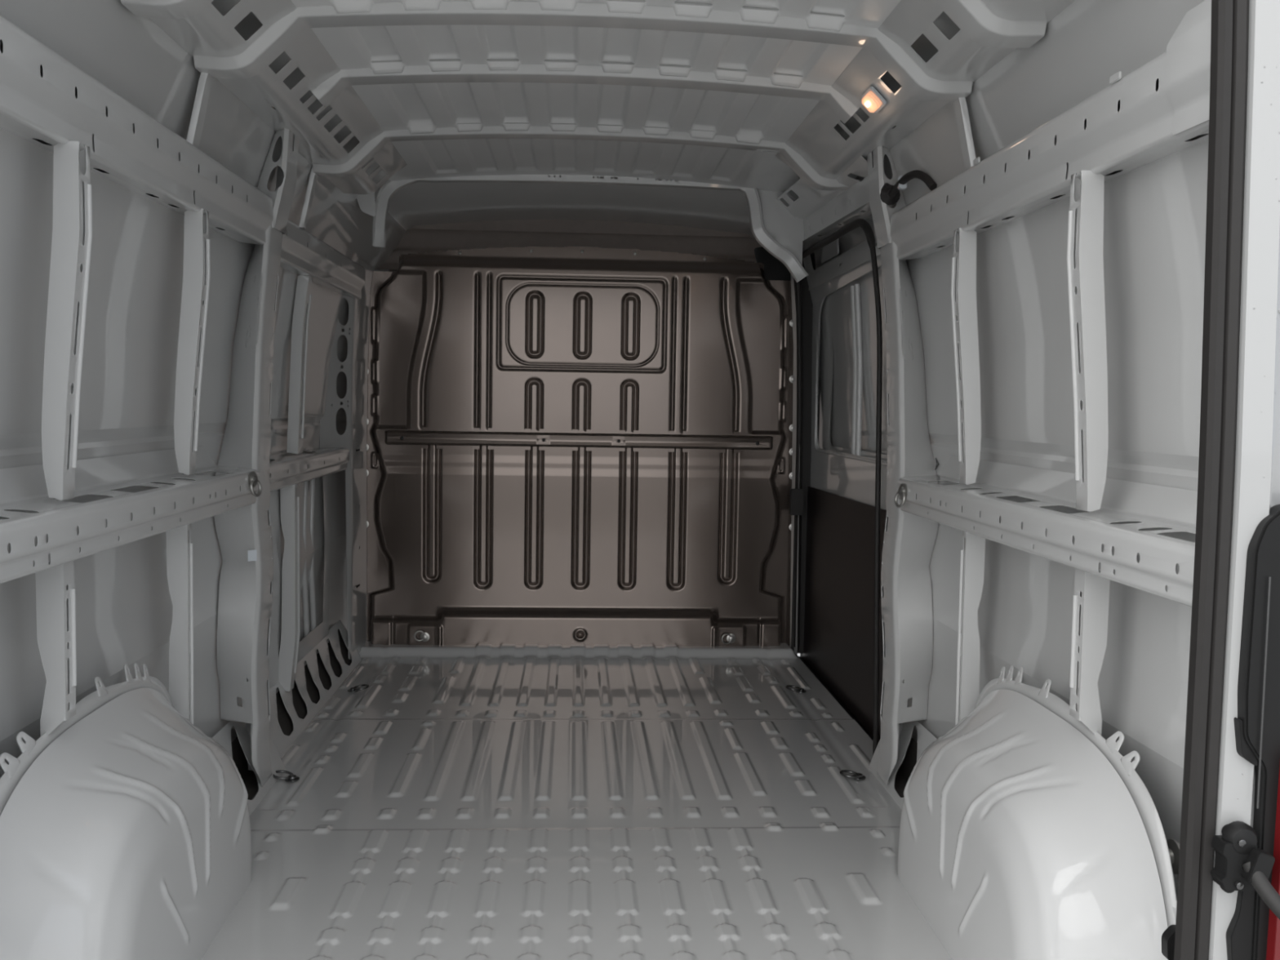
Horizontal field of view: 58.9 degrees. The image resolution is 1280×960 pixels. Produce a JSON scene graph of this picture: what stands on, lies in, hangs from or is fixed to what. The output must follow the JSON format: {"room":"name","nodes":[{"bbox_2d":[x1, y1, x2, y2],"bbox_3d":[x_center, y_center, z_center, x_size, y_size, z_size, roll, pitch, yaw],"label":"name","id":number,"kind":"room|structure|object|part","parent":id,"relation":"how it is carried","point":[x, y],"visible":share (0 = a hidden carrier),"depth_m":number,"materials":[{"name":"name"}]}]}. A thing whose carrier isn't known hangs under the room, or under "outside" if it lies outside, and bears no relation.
{"room":"cargo space","nodes":[
{"label":"cargo space","id":0,"kind":"room"},
{"bbox_2d":[0,0,406,777],"bbox_3d":[-1.052,-0.052,3.260,0.212,1.861,3.780,1,4,-3],"label":"wall","id":1,"kind":"structure","parent":0,"point":[124,606],"depth_m":2.29,"materials":[{"name":"metal"}]},
{"bbox_2d":[35,545,76,736],"bbox_3d":[-0.945,0.263,1.837,0.049,0.319,0.042,1,4,-3],"label":"wall post","id":2,"kind":"object","parent":1,"relation":"attached to","point":[55,594],"visible":0.94,"depth_m":1.82,"materials":[{"name":"grey metal"}]},
{"bbox_2d":[0,445,259,583],"bbox_3d":[-0.967,0.037,2.096,0.137,0.146,1.400,1,4,-3],"label":"wall rail","id":3,"kind":"object","parent":1,"relation":"attached to","point":[24,488],"visible":0.99,"depth_m":1.98,"materials":[{"name":"grey metal"}]},
{"bbox_2d":[41,141,92,501],"bbox_3d":[-0.908,-0.248,1.797,0.070,0.561,0.046,1,4,-3],"label":"wall post","id":4,"kind":"object","parent":3,"relation":"on","point":[72,223],"visible":1,"depth_m":1.78,"materials":[{"name":"grey metal"}]},
{"bbox_2d":[173,208,210,475],"bbox_3d":[-0.956,-0.292,2.419,0.070,0.563,0.043,1,4,-3],"label":"wall post","id":5,"kind":"object","parent":3,"relation":"on","point":[197,255],"visible":0.98,"depth_m":2.41,"materials":[{"name":"grey metal"}]},
{"bbox_2d":[248,471,261,497],"bbox_3d":[-0.923,0.010,2.717,0.017,0.061,0.043,2,4,13],"label":"ring","id":6,"kind":"object","parent":3,"relation":"attached to","point":[253,480],"visible":1,"depth_m":2.71,"materials":[{"name":"metal"}]},
{"bbox_2d":[0,15,273,244],"bbox_3d":[-0.941,-0.613,2.123,0.098,0.139,1.540,1,4,-3],"label":"wall rail","id":7,"kind":"object","parent":1,"relation":"attached to","point":[46,108],"visible":0.99,"depth_m":1.93,"materials":[{"name":"grey metal"}]},
{"bbox_2d":[166,519,194,724],"bbox_3d":[-0.995,0.415,2.452,0.053,0.680,0.032,1,4,-3],"label":"wall post","id":8,"kind":"object","parent":1,"relation":"attached to","point":[180,559],"visible":0.59,"depth_m":2.44,"materials":[{"name":"grey metal"}]},
{"bbox_2d":[186,71,213,147],"bbox_3d":[-0.904,-0.775,2.365,0.079,0.191,0.071,1,4,-3],"label":"wall frame","id":9,"kind":"object","parent":1,"relation":"attached to","point":[205,82],"visible":0.76,"depth_m":2.34,"materials":[{"name":"grey metal"}]},
{"bbox_2d":[213,128,299,786],"bbox_3d":[-1.008,-0.059,2.972,0.196,1.756,0.263,1,4,-3],"label":"pillar","id":10,"kind":"structure","parent":1,"relation":"attached to","point":[244,534],"depth_m":2.92,"materials":[{"name":"metal"}]},
{"bbox_3d":[-0.973,-0.430,2.871,0.032,0.190,0.076,-2,5,-40],"label":"weld plate","id":11,"kind":"part","parent":10,"relation":"part of","materials":[{"name":"grey metal"}]},
{"bbox_2d":[237,474,330,706],"bbox_3d":[-1.145,-0.007,3.699,0.050,1.350,1.221,1,4,-5],"label":"panel","id":12,"kind":"object","parent":1,"relation":"attached to","point":[310,640],"visible":0.27,"depth_m":4.00,"materials":[{"name":"grey metal"}]},
{"bbox_2d":[278,482,300,691],"bbox_3d":[-1.125,0.335,3.619,0.068,0.681,0.051,1,4,-3],"label":"wall post","id":13,"kind":"object","parent":1,"relation":"attached to","point":[289,495],"visible":0.98,"depth_m":3.60,"materials":[{"name":"grey metal"}]},
{"bbox_2d":[286,275,313,454],"bbox_3d":[-1.097,-0.372,3.657,0.074,0.576,0.061,1,4,-3],"label":"wall post","id":14,"kind":"object","parent":1,"relation":"attached to","point":[300,330],"visible":1,"depth_m":3.64,"materials":[{"name":"grey metal"}]},
{"bbox_2d":[298,165,318,229],"bbox_3d":[-0.982,-0.850,3.374,0.060,0.200,0.052,1,4,-3],"label":"wall frame","id":15,"kind":"object","parent":1,"relation":"attached to","point":[313,176],"visible":0.88,"depth_m":3.35,"materials":[{"name":"grey metal"}]},
{"bbox_2d":[269,447,349,491],"bbox_3d":[-1.155,-0.071,3.724,0.137,0.158,1.320,1,4,-3],"label":"rail","id":16,"kind":"object","parent":1,"relation":"attached to","point":[325,461],"visible":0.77,"depth_m":3.71,"materials":[{"name":"grey metal"}]},
{"bbox_2d":[269,619,361,757],"bbox_3d":[-1.141,0.696,3.898,0.104,0.166,1.400,1,4,-3],"label":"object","id":17,"kind":"structure","parent":1,"relation":"attached to","point":[315,682],"depth_m":3.91,"materials":[{"name":"metal"}]},
{"bbox_2d":[280,219,365,298],"bbox_3d":[-1.077,-0.723,3.704,0.098,0.139,1.400,1,4,-3],"label":"rail","id":18,"kind":"object","parent":1,"relation":"attached to","point":[302,253],"visible":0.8,"depth_m":3.66,"materials":[{"name":"grey metal"}]},
{"bbox_2d":[319,258,373,659],"bbox_3d":[-1.137,-0.076,4.483,0.065,1.580,0.525,1,4,5],"label":"pillar","id":19,"kind":"structure","parent":1,"relation":"attached to","point":[356,362],"depth_m":4.50,"materials":[{"name":"grey metal"}]},
{"bbox_2d":[356,174,821,282],"bbox_3d":[-0.206,-0.945,4.377,1.836,0.400,0.688,1,4,-3],"label":"header","id":20,"kind":"object","parent":1,"relation":"attached to","point":[780,233],"visible":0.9,"depth_m":4.11,"materials":[{"name":"grey metal"}]},
{"bbox_2d":[374,219,761,271],"bbox_3d":[-0.239,-0.213,5.019,2.050,1.950,0.356,1,4,-3],"label":"wall","id":21,"kind":"structure","parent":0,"point":[518,233],"depth_m":5.07,"materials":[{"name":"grey metal"}]},
{"bbox_2d":[754,246,820,655],"bbox_3d":[0.614,-0.133,4.802,0.282,1.748,0.117,1,4,-3],"label":"door frame","id":22,"kind":"structure","parent":21,"relation":"attached to","point":[774,268],"depth_m":4.80,"materials":[{"name":"black metal"}]},
{"bbox_2d":[789,218,882,755],"bbox_3d":[0.665,-0.032,4.029,0.088,1.656,1.531,1,4,-1],"label":"seal","id":23,"kind":"object","parent":22,"relation":"attached to","point":[796,495],"visible":0.89,"depth_m":3.35,"materials":[{"name":"black rubber"}]},
{"bbox_2d":[200,640,951,959],"bbox_3d":[-0.173,1.074,3.161,1.900,0.538,3.431,1,4,-3],"label":"floor","id":24,"kind":"structure","parent":0,"point":[479,802],"depth_m":2.88,"materials":[{"name":"grey paint"}]},
{"bbox_2d":[0,662,252,959],"bbox_3d":[-0.898,0.633,2.018,0.175,0.547,0.996,1,4,-3],"label":"wheel arch","id":25,"kind":"object","parent":24,"relation":"on","point":[125,827],"visible":1,"depth_m":1.88,"materials":[{"name":"paint"}]},
{"bbox_2d":[212,720,285,814],"bbox_3d":[-1.042,0.753,2.894,0.105,0.191,0.660,1,4,-3],"label":"pillar foot","id":26,"kind":"object","parent":24,"relation":"on","point":[239,749],"visible":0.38,"depth_m":3.06,"materials":[{"name":"grey metal"}]},
{"bbox_2d":[272,769,299,782],"bbox_3d":[-0.984,0.821,3.146,0.077,0.020,0.059,1,4,-3],"label":"ring","id":27,"kind":"object","parent":24,"relation":"on","point":[291,777],"visible":1,"depth_m":3.13,"materials":[{"name":"metal"}]},
{"bbox_2d":[347,684,368,692],"bbox_3d":[-1.022,0.755,4.113,0.077,0.020,0.059,1,4,-3],"label":"ring","id":28,"kind":"object","parent":24,"relation":"on","point":[354,689],"visible":1,"depth_m":4.10,"materials":[{"name":"metal"}]},
{"bbox_2d":[785,684,806,693],"bbox_3d":[0.578,0.774,4.205,0.077,0.020,0.059,1,4,-3],"label":"ring","id":29,"kind":"object","parent":24,"relation":"on","point":[799,690],"visible":1,"depth_m":4.19,"materials":[{"name":"metal"}]},
{"bbox_2d":[839,769,866,779],"bbox_3d":[0.607,0.841,3.231,0.076,0.020,0.059,1,4,-3],"label":"ring","id":30,"kind":"object","parent":24,"relation":"on","point":[856,775],"visible":1,"depth_m":3.23,"materials":[{"name":"metal"}]},
{"bbox_2d":[869,720,937,809],"bbox_3d":[0.736,0.775,2.997,0.090,0.191,0.660,1,4,-3],"label":"pillar foot","id":31,"kind":"object","parent":24,"relation":"on","point":[909,751],"visible":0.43,"depth_m":3.15,"materials":[{"name":"grey metal"}]},
{"bbox_2d":[897,665,1177,959],"bbox_3d":[0.690,0.653,2.110,0.175,0.547,0.996,1,4,-3],"label":"wheel arch","id":32,"kind":"object","parent":24,"relation":"on","point":[1026,832],"visible":1,"depth_m":1.94,"materials":[{"name":"paint"}]},
{"bbox_2d":[1161,924,1175,959],"bbox_3d":[0.782,0.703,1.649,0.043,0.106,0.020,1,4,-3],"label":"clips","id":33,"kind":"object","parent":32,"relation":"attached to","point":[1168,935],"visible":0.44,"depth_m":1.64,"materials":[{"name":"black plastic"}]},
{"bbox_2d":[366,246,793,646],"bbox_3d":[-0.243,-0.125,4.757,1.851,1.701,0.078,1,4,-3],"label":"bulkhead","id":34,"kind":"object","parent":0,"point":[588,446],"visible":0.97,"depth_m":4.76,"materials":[{"name":"brown metal"}]},
{"bbox_2d":[413,630,429,641],"bbox_3d":[-0.911,0.652,4.732,0.065,0.050,0.016,0,4,-11],"label":"ring","id":35,"kind":"object","parent":34,"relation":"attached to","point":[424,637],"visible":1,"depth_m":4.73,"materials":[{"name":"metal"}]},
{"bbox_2d":[720,633,736,644],"bbox_3d":[0.376,0.673,4.807,0.066,0.047,0.015,0,4,-10],"label":"ring","id":36,"kind":"object","parent":34,"relation":"attached to","point":[731,638],"visible":1,"depth_m":4.80,"materials":[{"name":"metal"}]},
{"bbox_2d":[211,0,960,238],"bbox_3d":[-0.046,-1.018,3.240,1.791,0.106,3.800,1,4,-3],"label":"ceiling","id":37,"kind":"structure","parent":0,"point":[752,118],"depth_m":3.10,"materials":[{"name":"grey metal"}]},
{"bbox_2d":[148,0,407,194],"bbox_3d":[-0.815,-0.922,2.551,0.211,0.104,2.500,1,4,-3],"label":"rail","id":38,"kind":"object","parent":37,"relation":"attached to","point":[208,33],"visible":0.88,"depth_m":2.63,"materials":[{"name":"grey metal"}]},
{"bbox_2d":[313,122,849,191],"bbox_3d":[-0.162,-0.974,3.405,1.602,0.157,0.126,1,4,-3],"label":"bow","id":39,"kind":"object","parent":37,"relation":"attached to","point":[371,148],"visible":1,"depth_m":3.38,"materials":[{"name":"grey metal"}]},
{"bbox_2d":[193,0,973,102],"bbox_3d":[-0.103,-0.903,2.369,1.602,0.157,0.138,1,4,-3],"label":"bow","id":40,"kind":"object","parent":37,"relation":"attached to","point":[281,34],"visible":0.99,"depth_m":2.35,"materials":[{"name":"grey metal"}]},
{"bbox_2d":[120,0,1047,48],"bbox_3d":[-0.081,-0.877,1.995,1.602,0.157,0.138,1,4,-3],"label":"bow","id":41,"kind":"object","parent":37,"relation":"attached to","point":[973,18],"visible":1,"depth_m":2.00,"materials":[{"name":"grey metal"}]},
{"bbox_2d":[310,59,860,124],"bbox_3d":[-0.127,-0.960,2.795,1.330,0.103,0.138,1,4,-3],"label":"bow","id":42,"kind":"object","parent":37,"relation":"attached to","point":[330,89],"visible":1,"depth_m":2.77,"materials":[{"name":"grey metal"}]},
{"bbox_2d":[775,0,1075,190],"bbox_3d":[0.593,-0.895,2.482,0.211,0.104,2.200,1,4,-3],"label":"rail","id":43,"kind":"object","parent":37,"relation":"attached to","point":[816,140],"visible":0.7,"depth_m":2.56,"materials":[{"name":"grey metal"}]},
{"bbox_2d":[861,86,886,112],"bbox_3d":[0.547,-0.890,2.656,0.042,0.042,0.090,1,4,-3],"label":"lamp","id":44,"kind":"object","parent":43,"relation":"attached to","point":[872,100],"visible":1,"depth_m":2.63,"materials":[{"name":"plastic"}]},
{"bbox_3d":[0.534,-0.882,2.662,0.009,0.009,0.026,1,4,-3],"label":"bulb","id":45,"kind":"part","parent":44,"relation":"part of","materials":[{"name":"white glass"}]},
{"bbox_2d":[883,0,1208,899],"bbox_3d":[0.757,0.039,2.365,0.182,1.860,1.780,1,4,-3],"label":"wall","id":46,"kind":"structure","parent":0,"point":[1155,212],"depth_m":2.08,"materials":[{"name":"metal"}]},
{"bbox_2d":[777,138,887,742],"bbox_3d":[0.657,-0.030,3.951,0.322,2.060,1.900,1,4,-3],"label":"door frame","id":47,"kind":"structure","parent":46,"relation":"in","point":[839,613],"depth_m":4.10,"materials":[{"name":"metal"}]},
{"bbox_3d":[0.641,-0.921,3.889,0.261,0.185,1.600,1,4,-3],"label":"door header rail","id":48,"kind":"part","parent":47,"relation":"part of","materials":[{"name":"grey metal"}]},
{"bbox_3d":[0.739,0.839,4.106,0.062,0.088,1.580,1,4,-3],"label":"sill","id":49,"kind":"part","parent":47,"relation":"part of","materials":[{"name":"black plastic"}]},
{"bbox_3d":[0.756,0.471,3.973,0.006,0.810,1.785,1,4,-3],"label":"trim","id":50,"kind":"part","parent":47,"relation":"part of","materials":[{"name":"black plastic"}]},
{"bbox_3d":[0.724,-0.059,3.943,0.099,1.960,1.820,1,4,-3],"label":"frame","id":51,"kind":"part","parent":47,"relation":"part of","materials":[{"name":"grey metal"}]},
{"bbox_2d":[866,146,941,785],"bbox_3d":[0.706,-0.037,3.071,0.196,1.756,0.263,1,4,-3],"label":"pillar","id":52,"kind":"structure","parent":46,"relation":"attached to","point":[909,539],"depth_m":3.02,"materials":[{"name":"grey metal"}]},
{"bbox_3d":[0.692,-0.409,2.967,0.032,0.190,0.076,4,5,34],"label":"weld plate","id":53,"kind":"part","parent":52,"relation":"part of","materials":[{"name":"grey metal"}]},
{"bbox_2d":[880,169,937,205],"bbox_3d":[0.687,-0.750,2.901,0.052,0.064,0.282,0,4,-18],"label":"cable","id":54,"kind":"object","parent":52,"relation":"attached to","point":[890,194],"visible":0.99,"depth_m":2.91,"materials":[{"name":"black rubber"}]},
{"bbox_2d":[952,97,976,170],"bbox_3d":[0.691,-0.756,2.457,0.079,0.191,0.071,1,4,-3],"label":"wall frame","id":55,"kind":"object","parent":46,"relation":"attached to","point":[960,105],"visible":0.78,"depth_m":2.43,"materials":[{"name":"grey metal"}]},
{"bbox_2d":[955,526,985,725],"bbox_3d":[0.741,0.437,2.552,0.053,0.680,0.032,1,4,-3],"label":"wall post","id":56,"kind":"object","parent":46,"relation":"attached to","point":[972,553],"visible":0.73,"depth_m":2.54,"materials":[{"name":"grey metal"}]},
{"bbox_2d":[897,455,1197,606],"bbox_3d":[0.764,0.058,2.196,0.137,0.146,1.400,1,4,-3],"label":"wall rail","id":57,"kind":"object","parent":46,"relation":"attached to","point":[1153,506],"visible":0.93,"depth_m":1.94,"materials":[{"name":"grey metal"}]},
{"bbox_2d":[894,483,907,507],"bbox_3d":[0.649,0.039,2.818,0.017,0.061,0.043,0,4,-20],"label":"ring","id":58,"kind":"object","parent":57,"relation":"attached to","point":[902,492],"visible":1,"depth_m":2.81,"materials":[{"name":"metal"}]},
{"bbox_2d":[951,227,981,484],"bbox_3d":[0.724,-0.271,2.516,0.070,0.563,0.043,1,4,-3],"label":"wall post","id":59,"kind":"object","parent":57,"relation":"on","point":[963,273],"visible":1,"depth_m":2.50,"materials":[{"name":"grey metal"}]},
{"bbox_2d":[1066,170,1108,512],"bbox_3d":[0.747,-0.228,1.893,0.070,0.561,0.046,1,4,-3],"label":"wall post","id":60,"kind":"object","parent":57,"relation":"on","point":[1085,241],"visible":1,"depth_m":1.88,"materials":[{"name":"grey metal"}]},
{"bbox_2d":[890,51,1208,260],"bbox_3d":[0.750,-0.592,2.221,0.100,0.139,1.540,1,4,-3],"label":"wall rail","id":61,"kind":"object","parent":46,"relation":"attached to","point":[1139,135],"visible":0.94,"depth_m":1.99,"materials":[{"name":"grey metal"}]},
{"bbox_2d":[1069,563,1110,735],"bbox_3d":[0.767,0.284,1.936,0.049,0.319,0.042,1,4,-3],"label":"wall post","id":62,"kind":"object","parent":46,"relation":"attached to","point":[1091,598],"visible":0.96,"depth_m":1.92,"materials":[{"name":"grey metal"}]},
{"bbox_2d":[1166,839,1179,874],"bbox_3d":[0.820,0.583,1.753,0.016,0.052,0.052,1,4,-3],"label":"plug","id":63,"kind":"object","parent":46,"relation":"attached to","point":[1173,845],"visible":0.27,"depth_m":1.74,"materials":[{"name":"metal"}]},
{"bbox_2d":[1164,0,1211,135],"bbox_3d":[0.759,-0.587,1.524,0.041,0.217,0.170,1,4,-3],"label":"corner reinforcement","id":64,"kind":"object","parent":46,"relation":"attached to","point":[1188,60],"visible":0.66,"depth_m":1.53,"materials":[{"name":"grey metal"}]},
{"bbox_2d":[1208,0,1279,959],"bbox_3d":[0.794,0.267,1.516,0.240,2.400,0.108,-1,4,-24],"label":"pillar","id":65,"kind":"structure","parent":46,"relation":"attached to","point":[1257,457],"depth_m":1.44,"materials":[{"name":"white paint"}]},
{"bbox_2d":[1173,0,1248,959],"bbox_3d":[-0.059,0.024,1.422,1.652,2.002,0.027,1,4,-3],"label":"seal","id":66,"kind":"object","parent":65,"relation":"attached to","point":[1229,30],"visible":0.99,"depth_m":1.46,"materials":[{"name":"black rubber"}]},
{"bbox_2d":[1210,821,1279,919],"bbox_3d":[0.807,0.517,1.409,0.053,0.146,0.187,-2,5,-36],"label":"hinge","id":67,"kind":"object","parent":65,"relation":"attached to","point":[1239,864],"depth_m":1.45,"materials":[{"name":"black metal"}]},
{"bbox_3d":[0.809,0.540,1.390,0.027,0.103,0.153,-1,4,-28],"label":"sleeved arm","id":68,"kind":"part","parent":67,"relation":"part of","materials":[{"name":"grey rubber"}]},
{"bbox_2d":[1226,504,1279,959],"bbox_3d":[0.832,0.400,1.466,0.125,0.744,0.044,1,4,-3],"label":"tail lamp","id":69,"kind":"object","parent":65,"relation":"attached to","point":[1253,931],"visible":0.88,"depth_m":1.45,"materials":[{"name":"black plastic"}]}
]}

